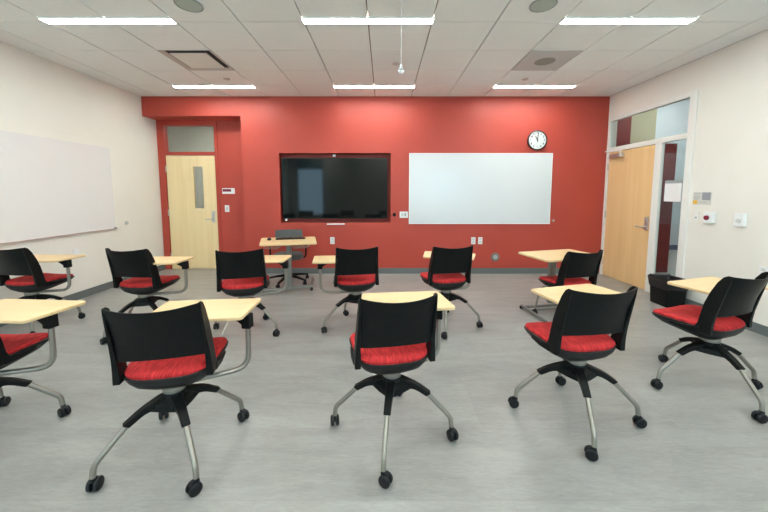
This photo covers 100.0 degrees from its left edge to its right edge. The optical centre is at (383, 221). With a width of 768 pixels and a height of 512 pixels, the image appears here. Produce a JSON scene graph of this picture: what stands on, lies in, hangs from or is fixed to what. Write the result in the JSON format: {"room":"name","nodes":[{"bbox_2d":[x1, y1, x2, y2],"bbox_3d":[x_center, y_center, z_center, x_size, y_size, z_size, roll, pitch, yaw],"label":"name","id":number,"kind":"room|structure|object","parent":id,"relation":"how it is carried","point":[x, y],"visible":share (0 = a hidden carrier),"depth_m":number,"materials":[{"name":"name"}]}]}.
{"room":"classroom","nodes":[
{"label":"classroom","id":0,"kind":"room"},
{"bbox_2d":[0,41,163,299],"bbox_3d":[-4.164,-0.246,1.680,0.120,3.046,8.790,0,5,0],"label":"wall","id":1,"kind":"structure","parent":0,"point":[40,96],"depth_m":4.49,"materials":[{"name":"beige paint"}]},
{"bbox_2d":[0,130,116,244],"bbox_3d":[-4.086,-0.333,3.083,0.034,1.212,3.580,0,5,0],"label":"whiteboard","id":2,"kind":"object","parent":1,"relation":"attached to","point":[50,188],"visible":1,"depth_m":3.95,"materials":[{"name":"white plastic"}]},
{"bbox_2d":[0,228,114,244],"bbox_3d":[-4.089,0.264,3.136,0.028,0.012,3.580,0,5,0],"label":"tray","id":3,"kind":"object","parent":2,"relation":"on","point":[96,229],"depth_m":3.96,"materials":[{"name":"silver metal"}]},
{"bbox_2d":[73,249,78,254],"bbox_3d":[-4.100,0.405,4.291,0.008,0.080,0.080,0,5,0],"label":"wall outlet","id":4,"kind":"object","parent":1,"relation":"attached to","point":[75,251],"visible":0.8,"depth_m":4.29,"materials":[{"name":"white plastic"}]},
{"bbox_2d":[0,265,165,326],"bbox_3d":[-4.098,1.227,1.742,0.012,0.100,8.650,0,5,0],"label":"baseboard","id":5,"kind":"structure","parent":1,"relation":"attached to","point":[85,293],"depth_m":4.53,"materials":[{"name":"grey rubber"}]},
{"bbox_2d":[167,127,213,207],"bbox_3d":[-3.900,-0.733,7.108,4.200,3.046,2.310,0,5,0],"label":"wall","id":6,"kind":"structure","parent":0,"point":[180,139],"depth_m":8.06,"materials":[{"name":"grey glass"}]},
{"bbox_2d":[141,96,609,269],"bbox_3d":[-0.144,-0.617,5.808,7.920,3.046,0.500,0,5,0],"label":"wall","id":7,"kind":"structure","parent":0,"point":[254,133],"depth_m":5.53,"materials":[{"name":"red paint"}]},
{"bbox_2d":[156,120,221,268],"bbox_3d":[-3.562,-0.469,5.954,1.084,2.725,0.175,0,5,0],"label":"door","id":8,"kind":"structure","parent":7,"relation":"in","point":[188,230],"depth_m":5.94,"materials":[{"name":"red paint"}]},
{"bbox_2d":[222,188,234,193],"bbox_3d":[-2.855,-0.561,5.918,0.230,0.104,0.011,0,5,0],"label":"room sign","id":9,"kind":"object","parent":7,"relation":"attached to","point":[224,190],"visible":1,"depth_m":5.91,"materials":[{"name":"white plastic"}]},
{"bbox_2d":[330,237,334,243],"bbox_3d":[-0.905,0.333,5.657,0.078,0.122,0.010,0,5,0],"label":"wall outlet","id":10,"kind":"object","parent":7,"relation":"attached to","point":[332,239],"visible":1,"depth_m":5.65,"materials":[{"name":"white plastic"}]},
{"bbox_2d":[282,158,386,218],"bbox_3d":[-0.855,-0.584,5.703,1.830,1.050,0.194,0,5,0],"label":"wall display","id":11,"kind":"object","parent":7,"relation":"attached to","point":[312,188],"visible":1,"depth_m":5.61,"materials":[{"name":"black glass"}]},
{"bbox_2d":[327,223,344,224],"bbox_3d":[-0.840,0.044,5.619,0.310,0.024,0.035,0,5,0],"label":"shelf","id":12,"kind":"object","parent":7,"relation":"attached to","point":[327,223],"visible":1,"depth_m":5.60,"materials":[{"name":"white plastic"}]},
{"bbox_2d":[400,212,407,217],"bbox_3d":[0.345,-0.120,5.617,0.145,0.110,0.010,0,5,0],"label":"control plate","id":13,"kind":"object","parent":7,"relation":"attached to","point":[402,214],"visible":1,"depth_m":5.61,"materials":[{"name":"white plastic"}]},
{"bbox_2d":[266,268,598,273],"bbox_3d":[0.678,0.871,5.705,6.236,0.100,0.012,0,5,0],"label":"baseboard","id":14,"kind":"structure","parent":7,"relation":"attached to","point":[268,270],"depth_m":5.70,"materials":[{"name":"grey rubber"}]},
{"bbox_2d":[471,237,475,243],"bbox_3d":[1.568,0.335,5.657,0.075,0.122,0.010,0,5,0],"label":"wall outlet","id":15,"kind":"object","parent":7,"relation":"attached to","point":[473,239],"visible":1,"depth_m":5.65,"materials":[{"name":"white plastic"}]},
{"bbox_2d":[409,153,552,223],"bbox_3d":[1.660,-0.566,5.572,2.456,1.216,0.020,0,5,0],"label":"whiteboard","id":16,"kind":"object","parent":7,"relation":"attached to","point":[444,188],"visible":1,"depth_m":5.56,"materials":[{"name":"white ceramic"}]},
{"bbox_2d":[527,130,546,149],"bbox_3d":[2.605,-1.383,5.483,0.330,0.330,0.050,0,5,0],"label":"wall clock","id":17,"kind":"object","parent":7,"relation":"attached to","point":[537,140],"visible":1,"depth_m":5.47,"materials":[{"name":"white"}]},
{"bbox_2d":[0,250,767,511],"bbox_3d":[3.388,1.231,2.811,15.224,0.100,11.020,0,5,0],"label":"floor","id":18,"kind":"structure","parent":0,"point":[700,448],"depth_m":1.99,"materials":[{"name":"grey plastic"}]},
{"bbox_2d":[0,299,85,417],"bbox_3d":[-2.280,0.820,1.837,0.704,0.893,0.614,1,5,10],"label":"chair","id":19,"kind":"object","parent":18,"relation":"on","point":[13,347],"visible":1,"depth_m":1.92,"materials":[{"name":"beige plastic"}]},
{"bbox_2d":[0,333,47,354],"bbox_3d":[-2.352,0.755,1.909,0.452,0.059,0.416,0,5,-5],"label":"seat cushion","id":20,"kind":"object","parent":19,"relation":"on","point":[14,344],"depth_m":1.97,"materials":[{"name":"red fabric"}]},
{"bbox_2d":[0,247,85,332],"bbox_3d":[-3.667,0.681,3.386,0.671,0.891,0.624,1,5,7],"label":"chair","id":21,"kind":"object","parent":18,"relation":"on","point":[22,262],"visible":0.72,"depth_m":3.28,"materials":[{"name":"black plastic"}]},
{"bbox_2d":[5,273,73,285],"bbox_3d":[-3.690,0.616,3.459,0.452,0.059,0.416,1,5,7],"label":"seat cushion","id":22,"kind":"object","parent":21,"relation":"on","point":[50,279],"depth_m":3.35,"materials":[{"name":"red fabric"}]},
{"bbox_2d":[100,248,193,344],"bbox_3d":[-2.389,0.684,3.350,0.736,0.893,0.608,-1,5,-14],"label":"chair","id":23,"kind":"object","parent":18,"relation":"on","point":[146,281],"visible":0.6,"depth_m":3.19,"materials":[{"name":"black plastic"}]},
{"bbox_2d":[120,275,179,287],"bbox_3d":[-2.458,0.622,3.389,0.452,0.059,0.416,0,5,5],"label":"seat cushion","id":24,"kind":"object","parent":23,"relation":"on","point":[165,280],"depth_m":3.28,"materials":[{"name":"red fabric"}]},
{"bbox_2d":[85,298,260,497],"bbox_3d":[-1.099,0.824,1.792,0.657,0.893,0.678,0,5,-1],"label":"chair","id":25,"kind":"object","parent":18,"relation":"on","point":[172,347],"visible":1,"depth_m":1.62,"materials":[{"name":"black plastic"}]},
{"bbox_2d":[124,337,226,379],"bbox_3d":[-1.161,0.762,1.827,0.452,0.059,0.416,-1,5,-12],"label":"seat cushion","id":26,"kind":"object","parent":25,"relation":"on","point":[194,367],"depth_m":1.68,"materials":[{"name":"red fabric"}]},
{"bbox_2d":[213,248,291,336],"bbox_3d":[-1.337,0.685,3.342,0.798,0.893,0.626,-3,6,-32],"label":"chair","id":27,"kind":"object","parent":18,"relation":"on","point":[244,274],"visible":0.83,"depth_m":3.14,"materials":[{"name":"black plastic"}]},
{"bbox_2d":[221,275,268,288],"bbox_3d":[-1.437,0.626,3.340,0.452,0.059,0.416,-1,5,-15],"label":"seat cushion","id":28,"kind":"object","parent":27,"relation":"on","point":[257,282],"depth_m":3.22,"materials":[{"name":"red fabric"}]},
{"bbox_2d":[259,236,316,291],"bbox_3d":[-1.376,0.636,4.716,0.790,0.745,0.826,-2,5,-18],"label":"desk","id":29,"kind":"object","parent":18,"relation":"on","point":[308,241],"visible":0.88,"depth_m":4.59,"materials":[{"name":"brown wood"}]},
{"bbox_2d":[275,237,304,239],"bbox_3d":[-1.380,0.247,4.771,0.420,0.020,0.120,-1,5,-12],"label":"keyboard","id":30,"kind":"object","parent":29,"relation":"on","point":[281,238],"visible":1,"depth_m":4.72,"materials":[{"name":"black plastic"}]},
{"bbox_2d":[269,229,308,287],"bbox_3d":[-1.552,0.565,5.115,0.686,0.815,0.700,-1,5,-12],"label":"office chair","id":31,"kind":"object","parent":18,"relation":"on","point":[296,255],"visible":0.51,"depth_m":5.19,"materials":[{"name":"grey fabric"}]},
{"bbox_2d":[312,246,378,332],"bbox_3d":[-0.378,0.676,3.450,0.773,0.893,0.624,2,5,18],"label":"chair","id":32,"kind":"object","parent":18,"relation":"on","point":[356,271],"visible":0.78,"depth_m":3.27,"materials":[{"name":"black plastic"}]},
{"bbox_2d":[334,274,374,284],"bbox_3d":[-0.309,0.614,3.482,0.452,0.059,0.416,-1,5,-9],"label":"seat cushion","id":33,"kind":"object","parent":32,"relation":"on","point":[367,279],"depth_m":3.34,"materials":[{"name":"red fabric"}]},
{"bbox_2d":[330,291,458,488],"bbox_3d":[0.107,0.806,1.994,0.774,0.893,0.681,-4,6,-37],"label":"chair","id":34,"kind":"object","parent":18,"relation":"on","point":[395,333],"visible":1,"depth_m":1.76,"materials":[{"name":"black plastic"}]},
{"bbox_2d":[350,333,427,364],"bbox_3d":[0.029,0.750,1.967,0.452,0.059,0.416,-1,5,-11],"label":"seat cushion","id":35,"kind":"object","parent":34,"relation":"on","point":[415,354],"depth_m":1.81,"materials":[{"name":"red fabric"}]},
{"bbox_2d":[420,245,482,338],"bbox_3d":[0.696,0.666,3.551,0.711,0.893,0.693,-3,6,-33],"label":"chair","id":36,"kind":"object","parent":18,"relation":"on","point":[446,265],"visible":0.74,"depth_m":3.33,"materials":[{"name":"black plastic"}]},
{"bbox_2d":[421,272,465,283],"bbox_3d":[0.653,0.608,3.543,0.452,0.059,0.416,-1,5,-11],"label":"seat cushion","id":37,"kind":"object","parent":36,"relation":"on","point":[450,278],"depth_m":3.41,"materials":[{"name":"red fabric"}]},
{"bbox_2d":[518,249,603,321],"bbox_3d":[2.065,0.729,3.790,0.916,0.725,0.571,-2,5,-17],"label":"desk","id":38,"kind":"object","parent":18,"relation":"on","point":[552,257],"visible":0.57,"depth_m":3.80,"materials":[{"name":"brown wood"}]},
{"bbox_2d":[532,250,602,313],"bbox_3d":[2.052,0.696,3.567,0.525,0.831,0.562,-1,5,-14],"label":"desk chair","id":39,"kind":"object","parent":18,"relation":"on","point":[574,266],"visible":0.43,"depth_m":3.37,"materials":[{"name":"black plastic"}]},
{"bbox_2d":[539,275,590,285],"bbox_3d":[2.030,0.664,3.615,0.452,0.059,0.416,-1,5,-14],"label":"seat cushion","id":40,"kind":"object","parent":39,"relation":"on","point":[546,280],"depth_m":3.54,"materials":[{"name":"red fabric"}]},
{"bbox_2d":[508,284,646,461],"bbox_3d":[1.293,0.796,2.109,0.811,0.893,0.631,-3,6,-28],"label":"chair","id":41,"kind":"object","parent":18,"relation":"on","point":[590,321],"visible":1,"depth_m":1.91,"materials":[{"name":"black plastic"}]},
{"bbox_2d":[525,322,614,351],"bbox_3d":[1.206,0.737,2.108,0.452,0.059,0.416,-1,5,-7],"label":"seat cushion","id":42,"kind":"object","parent":41,"relation":"on","point":[539,332],"depth_m":1.97,"materials":[{"name":"red fabric"}]},
{"bbox_2d":[648,274,687,307],"bbox_3d":[3.631,0.881,4.127,0.286,0.362,0.331,0,5,0],"label":"waste bin","id":43,"kind":"object","parent":18,"relation":"on","point":[663,294],"visible":0.74,"depth_m":4.05,"materials":[{"name":"black plastic"}]},
{"bbox_2d":[650,272,767,423],"bbox_3d":[2.410,0.769,2.403,0.786,0.893,0.614,-5,7,-43],"label":"chair","id":44,"kind":"object","parent":18,"relation":"on","point":[731,303],"visible":1,"depth_m":2.23,"materials":[{"name":"black plastic"}]},
{"bbox_2d":[653,305,744,330],"bbox_3d":[2.335,0.711,2.401,0.452,0.059,0.416,-2,5,-17],"label":"seat cushion","id":45,"kind":"object","parent":44,"relation":"on","point":[686,317],"depth_m":2.32,"materials":[{"name":"red fabric"}]},
{"bbox_2d":[0,0,767,95],"bbox_3d":[-0.134,-1.807,1.469,8.180,0.100,8.930,0,5,0],"label":"ceiling","id":46,"kind":"structure","parent":0,"point":[470,47],"depth_m":3.44,"materials":[{"name":"tile"}]},
{"bbox_2d":[37,17,177,23],"bbox_3d":[-2.591,-1.891,3.034,1.236,0.012,0.104,0,5,0],"label":"recessed light","id":47,"kind":"object","parent":46,"relation":"in","point":[49,20],"visible":1,"depth_m":3.02,"materials":[{"name":"white plastic"}]},
{"bbox_2d":[41,19,175,23],"bbox_3d":[-2.591,-1.891,3.034,1.220,0.008,0.088,0,5,0],"label":"diffuser","id":48,"kind":"object","parent":47,"relation":"attached to","point":[49,21],"depth_m":3.04,"materials":[{"name":"white plastic"}]},
{"bbox_2d":[173,0,203,12],"bbox_3d":[-1.680,-1.863,2.775,0.224,0.015,0.224,0,5,0],"label":"ceiling speaker","id":49,"kind":"object","parent":46,"relation":"attached to","point":[195,6],"visible":1,"depth_m":2.77,"materials":[{"name":"grey plastic"}]},
{"bbox_2d":[157,50,234,70],"bbox_3d":[-2.286,-1.994,3.979,0.604,0.036,0.604,0,5,0],"label":"ceiling vent","id":50,"kind":"object","parent":46,"relation":"in","point":[192,60],"visible":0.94,"depth_m":3.95,"materials":[{"name":"beige metal"}]},
{"bbox_2d":[172,85,255,87],"bbox_3d":[-2.591,-2.060,4.922,1.236,0.012,0.104,0,5,0],"label":"recessed light","id":51,"kind":"object","parent":46,"relation":"in","point":[175,86],"visible":1,"depth_m":4.90,"materials":[{"name":"white plastic"}]},
{"bbox_2d":[174,86,254,87],"bbox_3d":[-2.591,-2.060,4.922,1.220,0.008,0.088,0,5,0],"label":"diffuser","id":52,"kind":"object","parent":51,"relation":"attached to","point":[174,86],"depth_m":4.91,"materials":[{"name":"white plastic"}]},
{"bbox_2d":[301,17,433,23],"bbox_3d":[-0.151,-1.891,3.034,1.236,0.012,0.104,0,5,0],"label":"recessed light","id":53,"kind":"object","parent":46,"relation":"in","point":[306,20],"visible":1,"depth_m":3.02,"materials":[{"name":"white plastic"}]},
{"bbox_2d":[333,85,414,87],"bbox_3d":[-0.151,-2.060,4.922,1.236,0.012,0.104,0,5,0],"label":"recessed light","id":54,"kind":"object","parent":46,"relation":"in","point":[334,86],"visible":1,"depth_m":4.90,"materials":[{"name":"white plastic"}]},
{"bbox_2d":[334,86,413,87],"bbox_3d":[-0.151,-2.060,4.922,1.220,0.008,0.088,0,5,0],"label":"diffuser","id":55,"kind":"object","parent":54,"relation":"attached to","point":[334,86],"depth_m":4.93,"materials":[{"name":"white plastic"}]},
{"bbox_2d":[398,0,404,73],"bbox_3d":[0.148,-1.570,2.745,0.060,0.600,0.060,0,5,0],"label":"microphone","id":56,"kind":"object","parent":46,"relation":"hanging from","point":[401,70],"visible":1,"depth_m":2.74,"materials":[{"name":"white plastic"}]},
{"bbox_2d":[492,85,575,87],"bbox_3d":[2.289,-2.060,4.922,1.236,0.012,0.104,0,5,0],"label":"recessed light","id":57,"kind":"object","parent":46,"relation":"in","point":[494,86],"visible":1,"depth_m":4.90,"materials":[{"name":"white plastic"}]},
{"bbox_2d":[493,86,574,87],"bbox_3d":[2.289,-2.060,4.922,1.220,0.008,0.088,0,5,0],"label":"diffuser","id":58,"kind":"object","parent":57,"relation":"attached to","point":[493,86],"depth_m":4.92,"materials":[{"name":"white plastic"}]},
{"bbox_2d":[529,0,557,12],"bbox_3d":[1.370,-1.863,2.775,0.224,0.015,0.224,0,5,0],"label":"ceiling speaker","id":59,"kind":"object","parent":46,"relation":"attached to","point":[537,6],"visible":1,"depth_m":2.77,"materials":[{"name":"grey plastic"}]},
{"bbox_2d":[511,50,583,70],"bbox_3d":[1.984,-1.978,3.980,0.596,0.007,0.596,0,5,0],"label":"ceiling vent","id":60,"kind":"object","parent":46,"relation":"in","point":[535,60],"visible":1,"depth_m":3.94,"materials":[{"name":"grey metal"}]},
{"bbox_2d":[559,17,697,23],"bbox_3d":[2.289,-1.891,3.034,1.236,0.012,0.104,0,5,0],"label":"recessed light","id":61,"kind":"object","parent":46,"relation":"in","point":[566,20],"visible":1,"depth_m":3.02,"materials":[{"name":"white plastic"}]},
{"bbox_2d":[560,19,694,23],"bbox_3d":[2.289,-1.891,3.034,1.220,0.008,0.088,0,5,0],"label":"diffuser","id":62,"kind":"object","parent":61,"relation":"attached to","point":[564,21],"depth_m":3.04,"materials":[{"name":"white plastic"}]},
{"bbox_2d":[630,109,656,142],"bbox_3d":[6.300,-1.194,8.025,0.600,3.800,0.200,0,5,0],"label":"wall","id":63,"kind":"structure","parent":0,"point":[643,125],"depth_m":7.83,"materials":[{"name":"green paint"}]},
{"bbox_2d":[616,116,677,271],"bbox_3d":[4.978,-1.092,6.880,2.043,3.800,2.500,0,5,0],"label":"wall","id":64,"kind":"structure","parent":0,"point":[623,125],"depth_m":5.73,"materials":[{"name":"red paint"}]},
{"bbox_2d":[655,98,689,244],"bbox_3d":[7.458,-0.899,4.739,7.084,3.800,6.800,0,5,0],"label":"wall","id":65,"kind":"structure","parent":0,"point":[672,119],"depth_m":7.84,"materials":[{"name":"glass"}]},
{"bbox_2d":[669,245,677,249],"bbox_3d":[8.450,0.648,8.083,4.900,0.120,0.015,0,5,0],"label":"baseboard","id":66,"kind":"structure","parent":65,"relation":"attached to","point":[671,247],"depth_m":8.07,"materials":[{"name":"blue"}]},
{"bbox_2d":[599,29,767,326],"bbox_3d":[3.886,-0.234,1.540,0.140,3.046,8.510,0,5,0],"label":"wall","id":67,"kind":"structure","parent":0,"point":[730,159],"depth_m":3.57,"materials":[{"name":"beige paint"}]},
{"bbox_2d":[599,89,698,292],"bbox_3d":[3.760,-0.340,4.799,0.212,2.675,1.560,0,5,0],"label":"door","id":68,"kind":"structure","parent":67,"relation":"in","point":[634,171],"depth_m":4.82,"materials":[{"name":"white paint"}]},
{"bbox_2d":[664,180,681,201],"bbox_3d":[3.821,-0.405,4.266,0.005,0.280,0.250,0,5,0],"label":"paper notice","id":69,"kind":"object","parent":68,"relation":"attached to","point":[673,188],"visible":1,"depth_m":4.25,"materials":[{"name":"white paper"}]},
{"bbox_2d":[693,212,699,220],"bbox_3d":[3.811,-0.062,3.935,0.012,0.116,0.074,0,5,0],"label":"light switch","id":70,"kind":"object","parent":67,"relation":"attached to","point":[696,215],"visible":1,"depth_m":3.93,"materials":[{"name":"white paint"}]},
{"bbox_2d":[693,192,711,204],"bbox_3d":[3.812,-0.279,3.865,0.008,0.150,0.220,0,5,0],"label":"room sign","id":71,"kind":"object","parent":67,"relation":"attached to","point":[701,198],"visible":1,"depth_m":3.85,"materials":[{"name":"grey plastic"}]},
{"bbox_2d":[703,212,715,222],"bbox_3d":[3.788,-0.048,3.756,0.058,0.124,0.110,0,5,0],"label":"timer","id":72,"kind":"object","parent":67,"relation":"attached to","point":[709,217],"visible":1,"depth_m":3.73,"materials":[{"name":"white plastic"}]},
{"bbox_2d":[685,298,767,336],"bbox_3d":[3.811,1.313,0.785,0.012,0.100,6.730,0,5,0],"label":"baseboard","id":73,"kind":"structure","parent":67,"relation":"attached to","point":[758,328],"depth_m":3.30,"materials":[{"name":"grey rubber"}]},
{"bbox_2d":[733,213,747,226],"bbox_3d":[3.794,-0.018,3.437,0.045,0.140,0.104,0,5,0],"label":"thermostat","id":74,"kind":"object","parent":67,"relation":"attached to","point":[740,219],"visible":1,"depth_m":3.42,"materials":[{"name":"white plastic"}]},
{"bbox_2d":[759,266,767,274],"bbox_3d":[3.811,0.510,3.239,0.010,0.120,0.075,0,5,0],"label":"wall outlet","id":75,"kind":"object","parent":67,"relation":"attached to","point":[762,269],"visible":0.54,"depth_m":3.24,"materials":[{"name":"white plastic"}]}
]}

